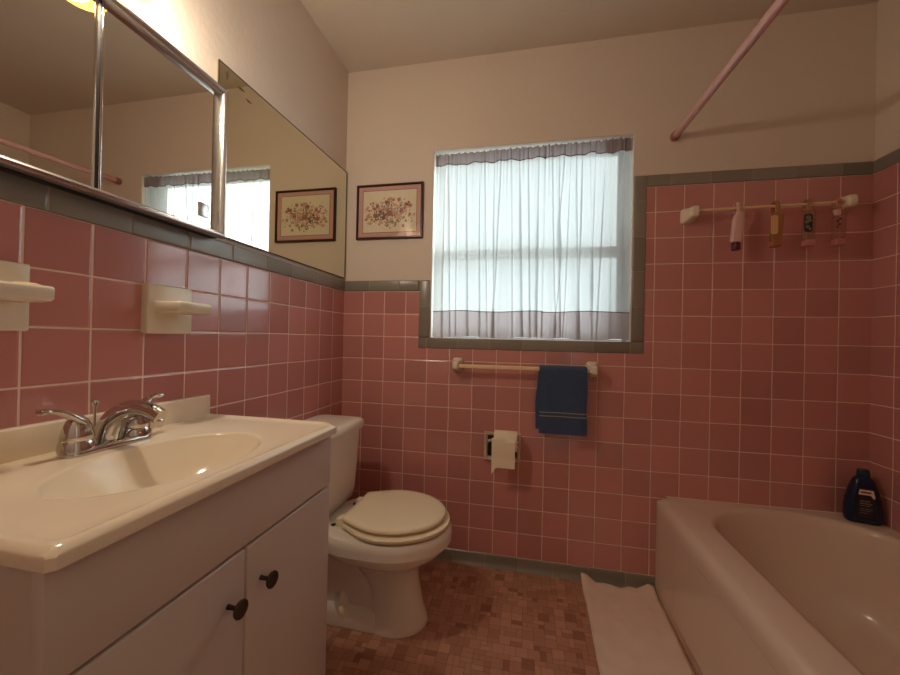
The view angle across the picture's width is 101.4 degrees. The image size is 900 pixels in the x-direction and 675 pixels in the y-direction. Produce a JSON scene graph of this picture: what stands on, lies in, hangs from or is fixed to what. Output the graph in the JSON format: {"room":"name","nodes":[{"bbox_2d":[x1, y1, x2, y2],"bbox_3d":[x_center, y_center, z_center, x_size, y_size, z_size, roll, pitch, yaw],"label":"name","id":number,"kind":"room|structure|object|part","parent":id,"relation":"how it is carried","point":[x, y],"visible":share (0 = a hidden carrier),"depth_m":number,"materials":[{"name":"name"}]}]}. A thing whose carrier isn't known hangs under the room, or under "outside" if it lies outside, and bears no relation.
{"room":"bathroom","nodes":[
{"label":"bathroom","id":0,"kind":"room"},
{"bbox_2d":[0,0,347,428],"bbox_3d":[-0.800,-0.158,0.793,0.120,2.448,2.156,1,0,12],"label":"wall","id":1,"kind":"structure","parent":0,"point":[270,345],"depth_m":1.03,"materials":[{"name":"pink tile"}]},
{"bbox_2d":[0,260,54,330],"bbox_3d":[-0.738,-0.071,0.596,0.093,0.120,0.117,1,0,12],"label":"soap dish","id":2,"kind":"object","parent":1,"relation":"attached to","point":[15,298],"visible":1,"depth_m":0.63,"materials":[{"name":"beige ceramic"}]},
{"bbox_3d":[-0.772,-0.071,0.603,0.024,0.120,0.117,1,0,12],"label":"plate","id":3,"kind":"part","parent":2,"relation":"part of","materials":[{"name":"beige ceramic"}]},
{"bbox_2d":[15,281,39,284],"bbox_3d":[-0.713,-0.085,0.618,0.034,0.014,0.035,1,0,12],"label":"soap bar","id":4,"kind":"object","parent":2,"relation":"on","point":[15,281],"visible":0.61,"depth_m":0.61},
{"bbox_2d":[0,281,54,302],"bbox_3d":[-0.729,-0.075,0.600,0.077,0.028,0.105,1,0,12],"label":"tray","id":5,"kind":"object","parent":2,"relation":"on","point":[10,291],"depth_m":0.60,"materials":[{"name":"beige ceramic"}]},
{"bbox_2d":[0,394,209,463],"bbox_3d":[-0.744,0.191,0.746,0.021,0.064,0.600,1,0,12],"label":"backsplash","id":6,"kind":"structure","parent":1,"relation":"attached to","point":[30,440],"depth_m":0.68,"materials":[{"name":"ceramic"}]},
{"bbox_2d":[0,0,228,238],"bbox_3d":[-0.717,-0.490,0.743,0.058,0.416,0.621,1,0,12],"label":"medicine cabinet","id":7,"kind":"object","parent":1,"relation":"attached to","point":[96,104],"visible":1,"depth_m":0.77,"materials":[{"name":"metal"}]},
{"bbox_3d":[-0.745,-0.491,0.598,0.005,0.387,0.296,1,0,12],"label":"mirror door","id":8,"kind":"part","parent":7,"relation":"part of","materials":[{"name":"silver metal"}]},
{"bbox_3d":[-0.685,-0.489,0.890,0.008,0.386,0.289,1,0,12],"label":"mirror door","id":9,"kind":"part","parent":7,"relation":"part of","materials":[{"name":"silver metal"}]},
{"bbox_3d":[-0.662,-0.343,0.990,0.005,0.037,0.026,1,0,12],"label":"finger pull","id":10,"kind":"part","parent":7,"relation":"part of","materials":[{"name":"silver metal"}]},
{"bbox_2d":[130,0,153,3],"bbox_3d":[-0.663,-0.826,0.744,0.151,0.267,0.116,1,0,12],"label":"wall lamp","id":11,"kind":"object","parent":1,"relation":"attached to","point":[136,1],"visible":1,"depth_m":0.77,"materials":[{"name":"white glass"}]},
{"bbox_2d":[0,171,344,290],"bbox_3d":[-0.732,-0.262,0.828,0.012,0.052,2.050,1,0,12],"label":"trim","id":12,"kind":"structure","parent":1,"relation":"attached to","point":[15,189],"depth_m":0.85,"materials":[{"name":"grey tile"}]},
{"bbox_2d":[141,283,211,333],"bbox_3d":[-0.673,-0.068,0.915,0.093,0.120,0.117,1,0,12],"label":"soap dish","id":13,"kind":"object","parent":1,"relation":"attached to","point":[165,309],"visible":1,"depth_m":0.89,"materials":[{"name":"beige ceramic"}]},
{"bbox_2d":[153,301,211,314],"bbox_3d":[-0.664,-0.072,0.919,0.077,0.028,0.105,1,0,12],"label":"tray","id":14,"kind":"object","parent":13,"relation":"on","point":[159,307],"depth_m":0.88,"materials":[{"name":"beige ceramic"}]},
{"bbox_2d":[217,59,346,278],"bbox_3d":[-0.598,-0.559,1.447,0.009,0.529,0.783,1,0,12],"label":"wall mirror","id":15,"kind":"object","parent":1,"relation":"attached to","point":[286,198],"visible":0.84,"depth_m":1.33,"materials":[{"name":"silver metal"}]},
{"bbox_2d":[325,560,697,674],"bbox_3d":[0.297,1.064,0.561,2.212,0.050,2.156,1,0,12],"label":"floor","id":16,"kind":"structure","parent":0,"point":[482,620],"depth_m":1.28,"materials":[{"name":"tile"}]},
{"bbox_2d":[0,436,330,674],"bbox_3d":[-0.551,0.630,0.703,0.424,0.783,0.580,1,0,12],"label":"vanity cabinet","id":17,"kind":"object","parent":16,"relation":"on","point":[233,581],"visible":0.95,"depth_m":0.57,"materials":[{"name":"white laminate"}]},
{"bbox_3d":[-0.411,0.652,0.525,0.018,0.544,0.288,1,0,12],"label":"door","id":18,"kind":"part","parent":17,"relation":"part of","materials":[{"name":"white laminate"}]},
{"bbox_2d":[0,394,336,573],"bbox_3d":[-0.549,0.236,0.709,0.420,0.148,0.604,1,0,12],"label":"washbasin","id":19,"kind":"object","parent":17,"relation":"in","point":[55,513],"visible":0.91,"depth_m":0.63,"materials":[{"name":"ceramic"}]},
{"bbox_2d":[35,393,167,458],"bbox_3d":[-0.670,0.168,0.720,0.181,0.096,0.186,1,0,-41],"label":"faucet","id":20,"kind":"object","parent":19,"relation":"on","point":[126,422],"visible":1,"depth_m":0.71,"materials":[{"name":"silver metal"}]},
{"bbox_3d":[-0.692,0.144,0.659,0.035,0.040,0.066,1,0,12],"label":"lever","id":21,"kind":"part","parent":20,"relation":"part of","materials":[{"name":"silver metal"}]},
{"bbox_3d":[-0.690,0.175,0.682,0.055,0.062,0.055,1,0,12],"label":"handle","id":22,"kind":"part","parent":20,"relation":"part of","materials":[{"name":"silver metal"}]},
{"bbox_3d":[-0.715,0.169,0.741,0.014,0.088,0.014,1,0,12],"label":"lift rod","id":23,"kind":"part","parent":20,"relation":"part of","materials":[{"name":"silver metal"}]},
{"bbox_3d":[-0.680,0.210,0.734,0.051,0.012,0.157,1,0,12],"label":"plate","id":24,"kind":"part","parent":20,"relation":"part of","materials":[{"name":"silver metal"}]},
{"bbox_3d":[-0.630,0.166,0.724,0.165,0.090,0.039,1,0,12],"label":"spout","id":25,"kind":"part","parent":20,"relation":"part of","materials":[{"name":"silver metal"}]},
{"bbox_3d":[-0.669,0.176,0.785,0.055,0.062,0.055,1,0,12],"label":"handle","id":26,"kind":"part","parent":20,"relation":"part of","materials":[{"name":"silver metal"}]},
{"bbox_3d":[-0.662,0.145,0.808,0.035,0.040,0.066,1,0,12],"label":"lever","id":27,"kind":"part","parent":20,"relation":"part of","materials":[{"name":"silver metal"}]},
{"bbox_3d":[-0.363,0.458,0.623,0.030,0.031,0.031,1,0,12],"label":"knob","id":28,"kind":"part","parent":17,"relation":"part of","materials":[{"name":"grey metal"}]},
{"bbox_3d":[-0.347,0.459,0.701,0.030,0.031,0.031,1,0,12],"label":"knob","id":29,"kind":"part","parent":17,"relation":"part of","materials":[{"name":"grey metal"}]},
{"bbox_3d":[-0.353,0.654,0.811,0.018,0.544,0.290,1,0,12],"label":"door","id":30,"kind":"part","parent":17,"relation":"part of","materials":[{"name":"white laminate"}]},
{"bbox_2d":[305,414,451,638],"bbox_3d":[-0.306,0.682,1.362,0.635,0.693,0.396,1,0,12],"label":"toilet","id":31,"kind":"object","parent":16,"relation":"on","point":[379,541],"visible":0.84,"depth_m":1.29,"materials":[{"name":"white ceramic"}]},
{"bbox_3d":[-0.503,0.353,1.405,0.220,0.042,0.396,1,0,12],"label":"tank lid","id":32,"kind":"part","parent":31,"relation":"part of","materials":[{"name":"white ceramic"}]},
{"bbox_3d":[-0.511,0.516,1.405,0.199,0.284,0.370,1,0,12],"label":"tank","id":33,"kind":"part","parent":31,"relation":"part of","materials":[{"name":"white ceramic"}]},
{"bbox_3d":[-0.290,0.846,1.358,0.595,0.366,0.362,1,0,12],"label":"bowl","id":34,"kind":"part","parent":31,"relation":"part of","materials":[{"name":"white ceramic"}]},
{"bbox_3d":[-0.185,0.625,1.338,0.341,0.016,0.328,1,0,12],"label":"lid","id":35,"kind":"part","parent":31,"relation":"part of","materials":[{"name":"beige plastic"}]},
{"bbox_3d":[-0.179,0.650,1.337,0.358,0.014,0.352,1,0,12],"label":"seat","id":36,"kind":"part","parent":31,"relation":"part of","materials":[{"name":"beige plastic"}]},
{"bbox_2d":[581,572,694,674],"bbox_3d":[0.618,1.024,1.155,0.298,0.045,0.809,1,0,12],"label":"bath mat","id":37,"kind":"object","parent":16,"relation":"on","point":[632,633],"visible":1,"depth_m":1.29,"materials":[{"name":"fabric"}]},
{"bbox_2d":[655,496,899,674],"bbox_3d":[1.062,0.858,0.720,0.736,0.395,1.534,1,0,12],"label":"bathtub","id":38,"kind":"object","parent":16,"relation":"on","point":[745,589],"visible":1,"depth_m":1.24,"materials":[{"name":"ceramic"}]},
{"bbox_3d":[0.699,0.871,0.758,0.008,0.295,1.200,1,0,12],"label":"apron panel","id":39,"kind":"part","parent":38,"relation":"part of","materials":[{"name":"ceramic"}]},
{"bbox_2d":[842,468,883,525],"bbox_3d":[1.510,0.578,1.347,0.102,0.192,0.052,1,0,26],"label":"shampoo bottle","id":40,"kind":"object","parent":38,"relation":"on","point":[862,502],"visible":1,"depth_m":1.33,"materials":[{"name":"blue plastic"}]},
{"bbox_2d":[301,0,878,72],"bbox_3d":[0.362,-1.358,0.639,2.412,0.100,2.300,1,0,12],"label":"ceiling","id":41,"kind":"structure","parent":0,"point":[364,35],"depth_m":1.52,"materials":[{"name":"paint"}]},
{"bbox_2d":[341,3,876,575],"bbox_3d":[0.551,-0.127,1.689,2.412,2.448,0.150,1,0,12],"label":"wall","id":42,"kind":"structure","parent":0,"point":[750,383],"depth_m":1.55,"materials":[{"name":"pink tile"}]},
{"bbox_2d":[344,280,419,290],"bbox_3d":[-0.335,-0.251,1.795,0.388,0.052,0.012,1,0,12],"label":"trim","id":43,"kind":"structure","parent":42,"relation":"attached to","point":[395,285],"depth_m":1.79,"materials":[{"name":"grey tile"}]},
{"bbox_2d":[356,181,423,239],"bbox_3d":[-0.294,-0.611,1.784,0.338,0.266,0.018,1,0,12],"label":"framed picture","id":44,"kind":"object","parent":42,"relation":"attached to","point":[391,210],"visible":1,"depth_m":1.78,"materials":[{"name":"brown wood"}]},
{"bbox_2d":[363,189,416,232],"bbox_3d":[-0.293,-0.612,1.786,0.272,0.202,0.003,1,0,12],"label":"print","id":45,"kind":"object","parent":44,"relation":"attached to","point":[384,210],"depth_m":1.78,"materials":[{"name":"paper"}]},
{"bbox_2d":[418,280,429,337],"bbox_3d":[-0.122,-0.136,1.751,0.053,0.272,0.012,1,0,12],"label":"trim","id":46,"kind":"structure","parent":42,"relation":"attached to","point":[424,286],"depth_m":1.75,"materials":[{"name":"grey tile"}]},
{"bbox_2d":[484,431,520,461],"bbox_3d":[0.231,0.493,1.645,0.164,0.127,0.058,1,0,12],"label":"paper holder","id":47,"kind":"object","parent":42,"relation":"attached to","point":[488,435],"visible":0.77,"depth_m":1.67,"materials":[{"name":"silver"}]},
{"bbox_2d":[491,430,517,473],"bbox_3d":[0.240,0.499,1.616,0.107,0.180,0.095,1,0,12],"label":"toilet paper roll","id":48,"kind":"object","parent":47,"relation":"on","point":[504,442],"visible":0.99,"depth_m":1.57,"materials":[{"name":"white paper"}]},
{"bbox_2d":[452,357,597,376],"bbox_3d":[0.319,0.131,1.623,0.640,0.066,0.076,1,0,12],"label":"towel bar","id":49,"kind":"object","parent":42,"relation":"attached to","point":[457,362],"visible":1,"depth_m":1.61,"materials":[{"name":"beige ceramic"}]},
{"bbox_2d":[535,365,587,435],"bbox_3d":[0.472,0.265,1.568,0.211,0.289,0.038,1,0,12],"label":"hand towel","id":50,"kind":"object","parent":49,"relation":"hanging from","point":[562,391],"visible":1,"depth_m":1.55,"materials":[{"name":"blue fabric"}]},
{"bbox_2d":[418,338,643,353],"bbox_3d":[0.334,0.035,1.657,0.991,0.050,0.012,1,0,12],"label":"trim","id":51,"kind":"structure","parent":42,"relation":"attached to","point":[442,343],"depth_m":1.64,"materials":[{"name":"grey tile"}]},
{"bbox_2d":[430,134,633,341],"bbox_3d":[0.360,-0.434,1.726,0.884,0.893,0.127,1,0,12],"label":"window","id":52,"kind":"structure","parent":42,"relation":"in","point":[532,144],"depth_m":1.70,"materials":[{"name":"white paint"}]},
{"bbox_2d":[433,548,654,588],"bbox_3d":[0.167,1.012,1.675,1.470,0.054,0.022,1,0,12],"label":"baseboard","id":53,"kind":"structure","parent":42,"relation":"attached to","point":[529,566],"depth_m":1.63,"materials":[{"name":"grey tile"}]},
{"bbox_2d":[631,175,646,341],"bbox_3d":[0.802,-0.334,1.565,0.050,0.706,0.012,1,0,12],"label":"trim","id":54,"kind":"structure","parent":42,"relation":"attached to","point":[640,182],"depth_m":1.56,"materials":[{"name":"grey tile"}]},
{"bbox_2d":[670,0,789,140],"bbox_3d":[0.780,-0.807,0.789,0.038,0.112,1.543,1,0,12],"label":"shower curtain rod","id":55,"kind":"object","parent":42,"relation":"attached to","point":[777,6],"visible":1,"depth_m":1.08,"materials":[{"name":"pink metal"}]},
{"bbox_2d":[647,161,873,186],"bbox_3d":[1.223,-0.654,1.481,0.793,0.049,0.012,1,0,12],"label":"trim","id":56,"kind":"structure","parent":42,"relation":"attached to","point":[853,168],"depth_m":1.47,"materials":[{"name":"grey tile"}]},
{"bbox_2d":[680,194,857,224],"bbox_3d":[1.234,-0.503,1.439,0.578,0.079,0.080,1,0,12],"label":"bar","id":57,"kind":"object","parent":42,"relation":"attached to","point":[687,215],"visible":0.94,"depth_m":1.42,"materials":[{"name":"beige ceramic"}]},
{"bbox_2d":[729,202,744,250],"bbox_3d":[1.114,-0.432,1.437,0.047,0.190,0.049,1,0,12],"label":"bottle","id":58,"kind":"object","parent":57,"relation":"hanging from","point":[737,225],"visible":1,"depth_m":1.42,"materials":[{"name":"pink plastic"}]},
{"bbox_2d":[769,201,783,247],"bbox_3d":[1.241,-0.434,1.410,0.047,0.182,0.052,1,0,12],"label":"bottle","id":59,"kind":"object","parent":57,"relation":"hanging from","point":[777,218],"visible":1,"depth_m":1.39,"materials":[{"name":"brown plastic"}]},
{"bbox_2d":[801,214,814,246],"bbox_3d":[1.345,-0.432,1.389,0.045,0.182,0.052,1,0,12],"label":"bottle","id":60,"kind":"object","parent":57,"relation":"hanging from","point":[808,218],"visible":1,"depth_m":1.37,"materials":[{"name":"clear plastic"}]},
{"bbox_2d":[831,209,845,245],"bbox_3d":[1.437,-0.430,1.371,0.047,0.182,0.051,1,0,12],"label":"bottle","id":61,"kind":"object","parent":57,"relation":"hanging from","point":[836,242],"visible":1,"depth_m":1.35,"materials":[{"name":"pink plastic"}]},
{"bbox_2d":[869,0,899,532],"bbox_3d":[1.445,-0.112,0.336,0.120,2.448,2.156,1,0,12],"label":"wall","id":62,"kind":"structure","parent":0,"point":[884,419],"depth_m":1.34,"materials":[{"name":"pink tile"}]},
{"bbox_2d":[874,148,899,172],"bbox_3d":[1.461,-0.652,0.650,0.012,0.049,1.530,1,0,12],"label":"trim","id":63,"kind":"structure","parent":62,"relation":"attached to","point":[892,158],"depth_m":1.34,"materials":[{"name":"grey tile"}]},
{"bbox_3d":[0.361,-0.859,1.693,0.876,0.019,0.011,1,0,12],"label":"curtain rod","id":64,"kind":"object","parent":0,"visible":0},
{"bbox_2d":[432,145,545,338],"bbox_3d":[0.175,-0.435,1.710,0.510,0.883,0.021,1,0,12],"label":"curtain","id":65,"kind":"object","parent":64,"relation":"hanging from","point":[490,207],"visible":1,"depth_m":1.71,"materials":[{"name":"fabric"}]},
{"bbox_2d":[541,136,632,340],"bbox_3d":[0.599,-0.429,1.626,0.369,0.884,0.019,1,0,12],"label":"curtain","id":66,"kind":"object","parent":64,"relation":"hanging from","point":[588,185],"visible":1,"depth_m":1.62,"materials":[{"name":"fabric"}]}
]}

